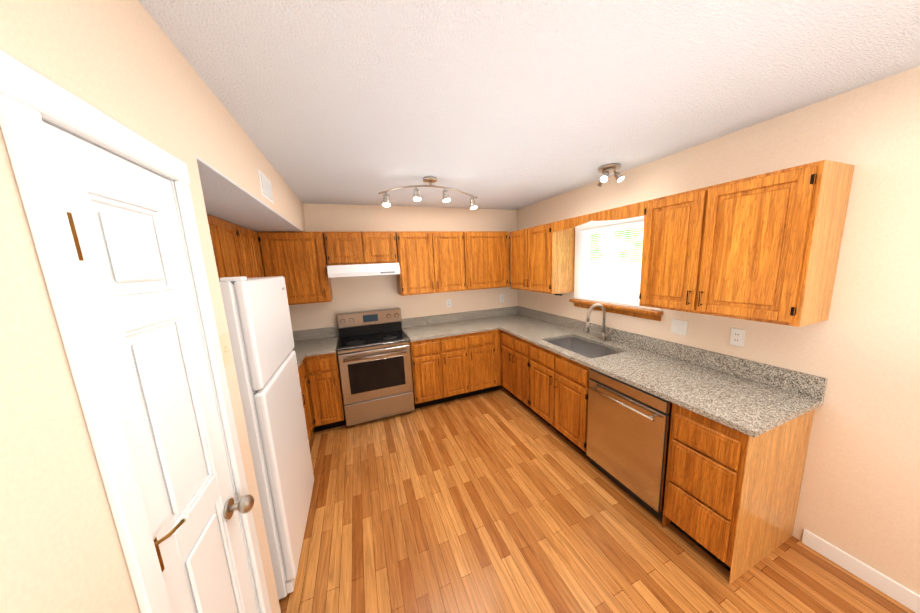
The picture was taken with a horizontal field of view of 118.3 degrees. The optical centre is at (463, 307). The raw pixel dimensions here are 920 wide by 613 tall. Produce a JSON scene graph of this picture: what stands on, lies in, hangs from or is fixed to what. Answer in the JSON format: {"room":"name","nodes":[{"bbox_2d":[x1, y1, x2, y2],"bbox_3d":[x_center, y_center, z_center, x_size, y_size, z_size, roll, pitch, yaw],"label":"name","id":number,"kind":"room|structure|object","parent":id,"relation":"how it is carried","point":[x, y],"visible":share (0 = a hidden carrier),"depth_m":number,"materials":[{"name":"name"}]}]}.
{"room":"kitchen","nodes":[
{"label":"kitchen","id":0,"kind":"room"},
{"bbox_2d":[0,0,280,612],"bbox_3d":[-0.599,0.653,-0.739,0.800,2.500,3.710,-6,10,-21],"label":"wall","id":1,"kind":"structure","parent":0,"point":[61,550],"depth_m":0.47,"materials":[{"name":"paint"}]},
{"bbox_2d":[0,49,271,612],"bbox_3d":[-0.799,0.617,0.782,0.128,2.100,0.514,-6,10,-21],"label":"door frame","id":2,"kind":"structure","parent":1,"relation":"attached to","point":[31,100],"depth_m":0.52,"materials":[{"name":"white paint"}]},
{"bbox_2d":[42,121,257,612],"bbox_3d":[-0.738,0.643,0.804,0.109,2.022,0.402,-6,10,-21],"label":"pantry door","id":3,"kind":"structure","parent":1,"relation":"in","point":[124,224],"depth_m":0.70,"materials":[{"name":"white paint"}]},
{"bbox_2d":[219,333,230,366],"bbox_3d":[-0.878,0.157,1.013,0.016,0.114,0.070,-6,10,-21],"label":"toggle light switch","id":4,"kind":"object","parent":1,"relation":"attached to","point":[224,346],"visible":0.79,"depth_m":1.01,"materials":[{"name":"beige plastic"}]},
{"bbox_2d":[176,48,305,231],"bbox_3d":[-1.721,-0.822,1.918,0.720,0.345,2.400,-6,10,-21],"label":"ceiling soffit","id":5,"kind":"structure","parent":0,"point":[231,159],"depth_m":1.38,"materials":[{"name":"paint"}]},
{"bbox_2d":[258,169,273,203],"bbox_3d":[-1.264,-0.769,1.764,0.011,0.150,0.250,-6,10,-21],"label":"air vent","id":6,"kind":"object","parent":5,"relation":"attached to","point":[266,187],"visible":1,"depth_m":1.73,"materials":[{"name":"white metal"}]},
{"bbox_2d":[289,203,517,341],"bbox_3d":[-0.784,-0.066,3.727,3.750,2.500,0.050,-6,10,-21],"label":"wall","id":7,"kind":"structure","parent":0,"point":[359,293],"depth_m":3.56,"materials":[{"name":"paint"}]},
{"bbox_2d":[256,232,332,304],"bbox_3d":[-1.836,-0.433,3.051,0.595,0.765,0.328,-6,10,-21],"label":"upper cabinet","id":8,"kind":"object","parent":7,"relation":"attached to","point":[301,258],"depth_m":2.91,"materials":[{"name":"brown wood"}]},
{"bbox_2d":[324,232,371,265],"bbox_3d":[-1.352,-0.683,3.206,0.439,0.364,0.328,-6,10,-21],"label":"upper cabinet","id":9,"kind":"object","parent":7,"relation":"attached to","point":[343,248],"depth_m":3.06,"materials":[{"name":"brown wood"}]},
{"bbox_2d":[327,263,399,277],"bbox_3d":[-1.165,-0.444,3.237,0.756,0.134,0.455,-6,10,-21],"label":"range hood","id":10,"kind":"object","parent":9,"relation":"attached to","point":[340,271],"visible":1,"depth_m":3.04,"materials":[{"name":"white metal"}]},
{"bbox_2d":[368,231,399,263],"bbox_3d":[-1.053,-0.715,3.319,0.439,0.364,0.328,-6,10,-21],"label":"upper cabinet","id":11,"kind":"object","parent":7,"relation":"attached to","point":[384,248],"depth_m":3.20,"materials":[{"name":"brown wood"}]},
{"bbox_2d":[396,231,467,295],"bbox_3d":[-0.430,-0.583,3.585,0.856,0.765,0.328,-6,10,-21],"label":"upper cabinet","id":12,"kind":"object","parent":7,"relation":"attached to","point":[429,262],"depth_m":3.43,"materials":[{"name":"brown wood"}]},
{"bbox_2d":[446,299,450,306],"bbox_3d":[-0.208,-0.063,3.923,0.072,0.116,0.010,-6,10,-21],"label":"electrical outlet","id":13,"kind":"object","parent":7,"relation":"attached to","point":[448,302],"visible":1,"depth_m":3.92,"materials":[{"name":"white plastic"}]},
{"bbox_2d":[464,231,509,289],"bbox_3d":[0.278,-0.658,3.853,0.665,0.765,0.328,-6,10,-21],"label":"upper cabinet","id":14,"kind":"object","parent":7,"relation":"attached to","point":[488,251],"depth_m":3.70,"materials":[{"name":"brown wood"}]},
{"bbox_2d":[500,294,503,301],"bbox_3d":[0.592,-0.148,4.226,0.072,0.116,0.010,-6,10,-21],"label":"electrical outlet","id":15,"kind":"object","parent":7,"relation":"attached to","point":[501,297],"visible":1,"depth_m":4.22,"materials":[{"name":"white plastic"}]},
{"bbox_2d":[138,0,919,209],"bbox_3d":[0.281,-0.910,0.683,3.750,0.050,6.210,-6,10,-21],"label":"ceiling","id":16,"kind":"structure","parent":0,"point":[506,104],"depth_m":1.15,"materials":[{"name":"white paint"}]},
{"bbox_2d":[378,176,476,209],"bbox_3d":[-0.290,-1.016,2.441,0.905,0.256,0.127,-6,10,-21],"label":"track light","id":17,"kind":"object","parent":16,"relation":"attached to","point":[430,180],"visible":1,"depth_m":2.40,"materials":[{"name":"silver metal"}]},
{"bbox_2d":[597,163,623,186],"bbox_3d":[1.211,-1.122,2.333,0.223,0.145,0.240,-6,10,-21],"label":"light","id":18,"kind":"object","parent":16,"relation":"attached to","point":[606,170],"visible":1,"depth_m":2.28,"materials":[{"name":"silver metal"}]},
{"bbox_2d":[279,377,914,612],"bbox_3d":[0.393,1.604,1.093,3.750,0.050,6.210,-6,10,-21],"label":"floor","id":19,"kind":"structure","parent":0,"point":[502,499],"depth_m":1.75,"materials":[{"name":"laminate"}]},
{"bbox_2d":[219,276,313,598],"bbox_3d":[-1.408,0.700,1.585,0.715,1.733,0.760,-6,10,-21],"label":"refrigerator","id":20,"kind":"object","parent":19,"relation":"on","point":[257,314],"visible":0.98,"depth_m":1.43,"materials":[{"name":"white metal"}]},
{"bbox_2d":[298,362,313,442],"bbox_3d":[-1.742,1.018,2.369,0.631,0.884,0.821,-6,10,-21],"label":"base cabinet","id":21,"kind":"object","parent":19,"relation":"on","point":[306,402],"visible":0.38,"depth_m":2.58,"materials":[{"name":"brown wood"}]},
{"bbox_2d":[303,346,345,431],"bbox_3d":[-1.577,0.879,3.178,0.316,0.884,0.629,-6,10,-21],"label":"base cabinet","id":22,"kind":"object","parent":19,"relation":"on","point":[322,372],"depth_m":2.89,"materials":[{"name":"brown wood"}]},
{"bbox_2d":[292,329,315,368],"bbox_3d":[-1.863,0.463,2.573,0.660,0.155,1.430,-6,10,-21],"label":"countertop","id":23,"kind":"structure","parent":22,"relation":"on","point":[304,340],"depth_m":3.16,"materials":[{"name":"grey stone"}]},
{"bbox_2d":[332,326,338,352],"bbox_3d":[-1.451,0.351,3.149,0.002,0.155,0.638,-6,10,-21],"label":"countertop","id":24,"kind":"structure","parent":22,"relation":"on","point":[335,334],"depth_m":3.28,"materials":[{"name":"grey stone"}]},
{"bbox_2d":[337,307,414,426],"bbox_3d":[-1.054,0.673,3.298,0.760,1.205,0.702,-6,10,-21],"label":"range","id":25,"kind":"object","parent":19,"relation":"on","point":[374,356],"visible":1,"depth_m":3.09,"materials":[{"name":"silver metal"}]},
{"bbox_2d":[410,333,474,408],"bbox_3d":[-0.344,0.748,3.646,0.768,0.884,0.629,-6,10,-21],"label":"base cabinet","id":26,"kind":"object","parent":19,"relation":"on","point":[448,368],"depth_m":3.36,"materials":[{"name":"brown wood"}]},
{"bbox_2d":[402,310,499,341],"bbox_3d":[-0.194,0.217,3.626,1.144,0.155,0.638,-6,10,-21],"label":"countertop","id":27,"kind":"structure","parent":26,"relation":"on","point":[444,325],"depth_m":3.74,"materials":[{"name":"grey stone"}]},
{"bbox_2d":[475,329,500,394],"bbox_3d":[0.138,0.696,3.829,0.548,0.884,0.629,-6,10,-21],"label":"base cabinet","id":28,"kind":"object","parent":19,"relation":"on","point":[487,343],"depth_m":3.57,"materials":[{"name":"brown wood"}]},
{"bbox_2d":[500,330,559,407],"bbox_3d":[0.918,0.722,3.460,0.679,0.884,0.668,-6,10,-21],"label":"base cabinet","id":29,"kind":"object","parent":19,"relation":"on","point":[516,352],"depth_m":3.24,"materials":[{"name":"brown wood"}]},
{"bbox_2d":[528,355,589,457],"bbox_3d":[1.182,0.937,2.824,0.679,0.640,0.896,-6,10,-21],"label":"base cabinet","id":30,"kind":"object","parent":19,"relation":"on","point":[557,387],"depth_m":2.55,"materials":[{"name":"brown wood"}]},
{"bbox_2d":[587,368,671,520],"bbox_3d":[1.420,0.924,2.096,0.736,0.878,0.610,-6,10,-21],"label":"dishwasher","id":31,"kind":"object","parent":19,"relation":"on","point":[628,430],"visible":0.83,"depth_m":1.90,"materials":[{"name":"silver metal"}]},
{"bbox_2d":[662,403,813,583],"bbox_3d":[1.629,0.983,1.663,0.681,0.884,0.350,-6,10,-21],"label":"base cabinet","id":32,"kind":"object","parent":19,"relation":"on","point":[731,498],"depth_m":1.50,"materials":[{"name":"brown wood"}]},
{"bbox_2d":[486,306,826,437],"bbox_3d":[1.109,0.291,2.818,0.696,0.155,3.096,-6,10,-21],"label":"countertop","id":33,"kind":"structure","parent":32,"relation":"on","point":[754,399],"depth_m":1.85,"materials":[{"name":"grey stone"}]},
{"bbox_2d":[546,337,620,358],"bbox_3d":[1.148,0.495,2.700,0.454,0.210,0.704,-6,10,-21],"label":"sink basin","id":34,"kind":"object","parent":33,"relation":"in","point":[590,350],"visible":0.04,"depth_m":2.93,"materials":[{"name":"silver metal"}]},
{"bbox_2d":[586,303,611,340],"bbox_3d":[1.320,0.153,2.682,0.256,0.389,0.106,-6,10,-21],"label":"gooseneck faucet","id":35,"kind":"object","parent":33,"relation":"on","point":[604,335],"visible":1,"depth_m":2.70,"materials":[{"name":"silver metal"}]},
{"bbox_2d":[517,66,919,594],"bbox_3d":[2.026,0.167,1.529,0.120,2.500,6.110,-6,10,-21],"label":"wall","id":36,"kind":"structure","parent":0,"point":[859,495],"depth_m":1.42,"materials":[{"name":"paint"}]},
{"bbox_2d":[509,222,574,293],"bbox_3d":[0.956,-0.612,3.489,0.328,0.780,0.885,-6,10,-21],"label":"upper cabinet","id":37,"kind":"object","parent":36,"relation":"attached to","point":[541,258],"depth_m":3.17,"materials":[{"name":"brown wood"}]},
{"bbox_2d":[569,299,662,320],"bbox_3d":[1.445,0.009,2.738,0.074,0.084,1.015,-6,10,-21],"label":"window sill","id":38,"kind":"structure","parent":36,"relation":"attached to","point":[637,312],"depth_m":2.58,"materials":[{"name":"brown wood"}]},
{"bbox_2d":[574,216,661,310],"bbox_3d":[1.498,-0.459,2.691,0.117,0.847,1.001,-6,10,-21],"label":"window","id":39,"kind":"structure","parent":36,"relation":"in","point":[580,254],"depth_m":3.01,"materials":[{"name":"white paint"}]},
{"bbox_2d":[582,222,643,304],"bbox_3d":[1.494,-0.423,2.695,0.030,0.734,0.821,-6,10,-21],"label":"window blinds","id":40,"kind":"object","parent":39,"relation":"attached to","point":[620,284],"visible":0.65,"depth_m":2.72,"materials":[{"name":"white plastic"}]},
{"bbox_2d":[639,191,688,310],"bbox_3d":[1.573,-0.385,1.927,0.328,0.780,0.453,-6,10,-21],"label":"upper cabinet","id":41,"kind":"object","parent":36,"relation":"attached to","point":[666,219],"depth_m":1.92,"materials":[{"name":"brown wood"}]},
{"bbox_2d":[553,201,644,231],"bbox_3d":[1.164,-0.806,2.506,0.019,0.100,1.020,-6,10,-21],"label":"window valance","id":42,"kind":"object","parent":41,"relation":"attached to","point":[628,211],"visible":1,"depth_m":2.35,"materials":[{"name":"brown wood"}]},
{"bbox_2d":[671,319,687,335],"bbox_3d":[1.708,0.155,2.177,0.010,0.116,0.116,-6,10,-21],"label":"double light switch","id":43,"kind":"object","parent":36,"relation":"attached to","point":[679,327],"visible":1,"depth_m":2.17,"materials":[{"name":"white plastic"}]},
{"bbox_2d":[730,328,744,346],"bbox_3d":[1.839,0.199,1.845,0.010,0.116,0.072,-6,10,-21],"label":"electrical outlet","id":44,"kind":"object","parent":36,"relation":"attached to","point":[737,336],"visible":1,"depth_m":1.84,"materials":[{"name":"white plastic"}]},
{"bbox_2d":[681,160,854,326],"bbox_3d":[1.704,-0.336,1.594,0.328,0.780,0.508,-6,10,-21],"label":"upper cabinet","id":45,"kind":"object","parent":36,"relation":"attached to","point":[765,247],"depth_m":1.44,"materials":[{"name":"brown wood"}]},
{"bbox_2d":[801,529,919,612],"bbox_3d":[2.582,1.568,0.265,0.013,0.095,3.000,-6,10,-21],"label":"baseboard","id":46,"kind":"structure","parent":36,"relation":"attached to","point":[896,591],"depth_m":1.44,"materials":[{"name":"white paint"}]},
{"bbox_3d":[-2.045,0.280,1.950,0.080,2.500,2.400,-6,10,-21],"label":"wall","id":47,"kind":"structure","parent":0,"visible":0},
{"bbox_2d":[207,214,250,277],"bbox_3d":[-1.903,-0.261,2.014,0.331,0.765,0.620,-6,10,-21],"label":"upper cabinet","id":48,"kind":"object","parent":47,"relation":"attached to","point":[236,249],"depth_m":2.06,"materials":[{"name":"brown wood"}]},
{"bbox_2d":[243,227,263,277],"bbox_3d":[-2.076,-0.325,2.452,0.331,0.765,0.610,-6,10,-21],"label":"upper cabinet","id":49,"kind":"object","parent":47,"relation":"attached to","point":[254,260],"depth_m":2.56,"materials":[{"name":"brown wood"}]}
]}

